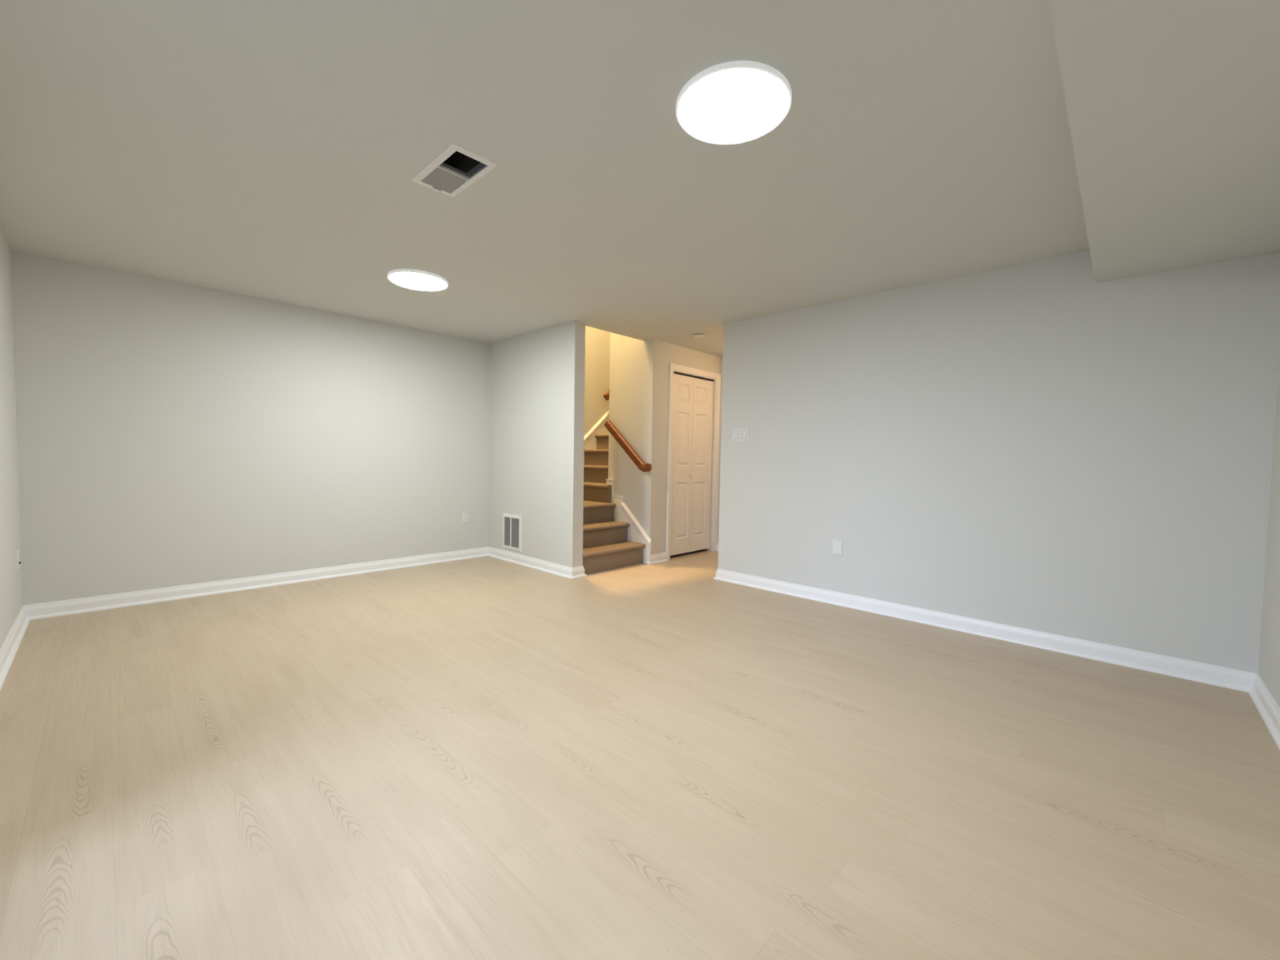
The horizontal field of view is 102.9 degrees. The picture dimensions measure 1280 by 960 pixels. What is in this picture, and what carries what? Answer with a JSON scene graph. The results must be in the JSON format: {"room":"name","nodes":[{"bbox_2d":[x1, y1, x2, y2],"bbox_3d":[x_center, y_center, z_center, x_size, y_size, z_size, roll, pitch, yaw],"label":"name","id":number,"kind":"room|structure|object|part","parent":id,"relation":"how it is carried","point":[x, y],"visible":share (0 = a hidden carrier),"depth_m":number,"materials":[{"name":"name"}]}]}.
{"room":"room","nodes":[
{"label":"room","id":0,"kind":"room"},
{"bbox_2d":[0,228,22,649],"bbox_3d":[-1.957,-0.149,1.258,5.856,2.340,0.120,3,3,43],"label":"wall","id":1,"kind":"structure","parent":0,"point":[11,579],"depth_m":2.92,"materials":[{"name":"white paint"}]},
{"bbox_2d":[0,605,30,690],"bbox_3d":[-1.924,0.971,1.360,5.616,0.096,0.030,3,3,43],"label":"baseboard","id":2,"kind":"structure","parent":1,"relation":"attached to","point":[8,651],"depth_m":2.76,"materials":[{"name":"white wood"}]},
{"bbox_2d":[15,550,21,570],"bbox_3d":[-3.785,0.488,3.107,0.074,0.116,0.016,3,3,43],"label":"wall jack","id":3,"kind":"object","parent":1,"relation":"attached to","point":[18,562],"visible":1,"depth_m":3.08,"materials":[{"name":"white plastic"}]},
{"bbox_2d":[10,250,610,605],"bbox_3d":[-1.638,-1.613,5.674,0.120,4.900,6.774,3,3,43],"label":"wall","id":4,"kind":"structure","parent":0,"point":[170,433],"depth_m":3.98,"materials":[{"name":"white paint"}]},
{"bbox_2d":[23,546,488,620],"bbox_3d":[-2.815,0.823,4.472,0.030,0.096,3.317,3,3,43],"label":"baseboard","id":5,"kind":"structure","parent":4,"relation":"attached to","point":[64,607],"depth_m":4.02,"materials":[{"name":"white wood"}]},
{"bbox_2d":[462,512,469,524],"bbox_3d":[-1.866,0.409,5.462,0.009,0.118,0.078,3,3,43],"label":"wall outlet","id":6,"kind":"object","parent":4,"relation":"attached to","point":[465,516],"visible":1,"depth_m":5.46,"materials":[{"name":"white plastic"}]},
{"bbox_2d":[603,389,609,399],"bbox_3d":[0.095,-1.800,7.327,0.101,1.451,1.642,3,3,43],"label":"handrail","id":7,"kind":"object","parent":4,"relation":"attached to","point":[606,395],"visible":0.15,"depth_m":6.76,"materials":[{"name":"brown wood"}]},
{"bbox_2d":[488,320,585,567],"bbox_3d":[-1.091,-0.301,5.175,1.467,2.340,0.121,3,3,43],"label":"wall","id":8,"kind":"structure","parent":0,"point":[537,377],"depth_m":4.97,"materials":[{"name":"white paint"}]},
{"bbox_2d":[502,513,521,551],"bbox_3d":[-1.335,0.548,5.362,0.355,0.371,0.043,3,3,43],"label":"air vent","id":9,"kind":"object","parent":8,"relation":"in","point":[512,524],"visible":0.99,"depth_m":5.35,"materials":[{"name":"white metal"}]},
{"bbox_2d":[488,546,586,578],"bbox_3d":[-1.099,0.821,5.213,1.497,0.096,0.181,3,3,43],"label":"baseboard","id":10,"kind":"structure","parent":8,"relation":"attached to","point":[566,571],"depth_m":5.01,"materials":[{"name":"white wood"}]},
{"bbox_2d":[0,0,1089,356],"bbox_3d":[0.001,-1.512,3.237,5.856,0.280,5.739,3,3,43],"label":"ceiling","id":11,"kind":"structure","parent":0,"point":[273,150],"depth_m":2.07,"materials":[{"name":"white paint"}]},
{"bbox_2d":[386,268,448,291],"bbox_3d":[-1.553,-1.396,3.573,0.392,0.031,0.392,3,3,43],"label":"recessed light","id":12,"kind":"object","parent":11,"relation":"in","point":[415,279],"visible":1,"depth_m":3.52,"materials":[{"name":"white plastic"}]},
{"bbox_2d":[410,142,497,196],"bbox_3d":[-0.812,-1.436,2.219,0.400,0.221,0.202,3,3,43],"label":"ceiling vent","id":13,"kind":"object","parent":11,"relation":"in","point":[446,173],"visible":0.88,"depth_m":2.25,"materials":[{"name":"white metal"}]},
{"bbox_3d":[-0.938,-1.336,2.349,0.016,0.006,0.040,3,3,43],"label":"damper lever","id":14,"kind":"part","parent":13,"relation":"part of","materials":[{"name":"white metal"}]},
{"bbox_2d":[693,333,705,337],"bbox_3d":[0.587,-1.430,5.060,0.126,0.018,0.126,3,3,43],"label":"smoke detector","id":15,"kind":"object","parent":11,"relation":"attached to","point":[696,335],"visible":1,"depth_m":5.03,"materials":[{"name":"white plastic"}]},
{"bbox_2d":[675,60,791,144],"bbox_3d":[0.321,-1.288,1.763,0.392,0.031,0.392,3,3,43],"label":"recessed light","id":16,"kind":"object","parent":11,"relation":"in","point":[739,101],"visible":1,"depth_m":1.72,"materials":[{"name":"white plastic"}]},
{"bbox_2d":[1048,0,1279,283],"bbox_3d":[1.366,-1.162,1.112,0.685,0.192,4.286,3,3,43],"label":"ceiling","id":17,"kind":"structure","parent":11,"relation":"attached to","point":[1173,106],"depth_m":1.56,"materials":[{"name":"white paint"}]},
{"bbox_2d":[0,549,1279,959],"bbox_3d":[-0.041,1.016,3.345,5.856,0.100,5.739,3,3,43],"label":"floor","id":18,"kind":"structure","parent":0,"point":[486,757],"depth_m":1.74,"materials":[{"name":"brown wood"}]},
{"bbox_2d":[582,410,651,574],"bbox_3d":[0.101,-0.723,6.349,1.545,3.124,3.232,3,3,43],"label":"staircase","id":19,"kind":"structure","parent":18,"relation":"on","point":[613,538],"depth_m":5.49,"materials":[{"name":"brown carpet"}]},
{"bbox_3d":[-0.147,-1.242,7.159,0.028,2.165,2.380,3,3,43],"label":"cap moulding","id":20,"kind":"part","parent":19,"relation":"part of","materials":[{"name":"white wood"}]},
{"bbox_3d":[-0.045,0.471,5.473,0.437,0.473,0.028,3,3,43],"label":"cap moulding","id":21,"kind":"part","parent":19,"relation":"part of","materials":[{"name":"white wood"}]},
{"bbox_2d":[643,338,719,554],"bbox_3d":[0.494,-0.300,5.777,0.100,2.340,1.186,3,3,43],"label":"wall","id":22,"kind":"structure","parent":0,"point":[660,354],"depth_m":5.39,"materials":[{"name":"white paint"}]},
{"bbox_2d":[650,551,667,564],"bbox_3d":[0.202,0.833,5.443,0.030,0.096,0.255,3,3,43],"label":"baseboard","id":23,"kind":"structure","parent":22,"relation":"attached to","point":[661,557],"depth_m":5.44,"materials":[{"name":"white wood"}]},
{"bbox_2d":[670,371,713,555],"bbox_3d":[0.599,-0.179,5.865,0.070,2.026,0.785,3,3,43],"label":"door","id":24,"kind":"structure","parent":22,"relation":"in","point":[692,406],"depth_m":5.86,"materials":[{"name":"white wood"}]},
{"bbox_3d":[0.467,0.345,5.780,0.030,0.634,0.210,3,3,43],"label":"panel","id":25,"kind":"part","parent":24,"relation":"part of","materials":[{"name":"white wood"}]},
{"bbox_3d":[0.480,-0.458,5.746,0.030,0.606,0.210,3,3,43],"label":"panel","id":26,"kind":"part","parent":24,"relation":"part of","materials":[{"name":"white wood"}]},
{"bbox_3d":[0.489,-0.978,5.724,0.030,0.196,0.210,3,3,43],"label":"panel","id":27,"kind":"part","parent":24,"relation":"part of","materials":[{"name":"white wood"}]},
{"bbox_3d":[0.692,0.339,6.017,0.030,0.634,0.228,3,3,43],"label":"panel","id":28,"kind":"part","parent":24,"relation":"part of","materials":[{"name":"white wood"}]},
{"bbox_3d":[0.706,-0.464,5.983,0.030,0.606,0.228,3,3,43],"label":"panel","id":29,"kind":"part","parent":24,"relation":"part of","materials":[{"name":"white wood"}]},
{"bbox_3d":[0.714,-0.985,5.961,0.030,0.196,0.228,3,3,43],"label":"panel","id":30,"kind":"part","parent":24,"relation":"part of","materials":[{"name":"white wood"}]},
{"bbox_2d":[666,363,720,560],"bbox_3d":[0.591,-0.198,5.872,0.119,2.132,0.934,3,3,43],"label":"door frame","id":31,"kind":"structure","parent":22,"relation":"attached to","point":[716,377],"depth_m":6.10,"materials":[{"name":"white wood"}]},
{"bbox_2d":[716,356,723,542],"bbox_3d":[2.262,-0.237,4.999,4.657,2.340,0.120,3,3,43],"label":"wall","id":32,"kind":"structure","parent":0,"point":[721,357],"depth_m":6.14,"materials":[{"name":"white paint"}]},
{"bbox_2d":[608,250,1279,673],"bbox_3d":[1.414,-1.495,4.103,4.757,4.900,0.127,3,3,43],"label":"wall","id":33,"kind":"structure","parent":0,"point":[1042,446],"depth_m":3.15,"materials":[{"name":"white paint"}]},
{"bbox_2d":[604,420,651,471],"bbox_3d":[-0.139,-0.373,5.489,0.654,0.558,0.101,3,3,43],"label":"handrail","id":34,"kind":"object","parent":33,"relation":"attached to","point":[626,446],"visible":1,"depth_m":5.43,"materials":[{"name":"brown wood"}]},
{"bbox_2d":[732,427,749,442],"bbox_3d":[0.892,-0.402,4.533,0.170,0.126,0.010,3,3,43],"label":"light switch","id":35,"kind":"object","parent":33,"relation":"attached to","point":[739,434],"visible":1,"depth_m":4.53,"materials":[{"name":"white plastic"}]},
{"bbox_2d":[831,539,842,555],"bbox_3d":[1.530,0.523,3.953,0.078,0.118,0.009,3,3,43],"label":"wall outlet","id":36,"kind":"object","parent":33,"relation":"attached to","point":[837,544],"visible":1,"depth_m":3.95,"materials":[{"name":"white plastic"}]},
{"bbox_2d":[713,568,1256,692],"bbox_3d":[1.919,0.936,3.682,3.246,0.096,0.180,3,3,43],"label":"baseboard","id":37,"kind":"structure","parent":33,"relation":"attached to","point":[1215,675],"depth_m":3.15,"materials":[{"name":"white wood"}]},
{"bbox_2d":[1257,360,1279,707],"bbox_3d":[2.099,-0.085,1.364,0.120,2.340,5.619,3,3,43],"label":"wall","id":38,"kind":"structure","parent":0,"point":[1268,667],"depth_m":2.38,"materials":[{"name":"white paint"}]},
{"bbox_2d":[1248,673,1279,750],"bbox_3d":[1.566,1.045,0.980,0.030,0.096,4.286,3,3,43],"label":"baseboard","id":39,"kind":"structure","parent":38,"relation":"attached to","point":[1268,708],"depth_m":2.27,"materials":[{"name":"white wood"}]}
]}

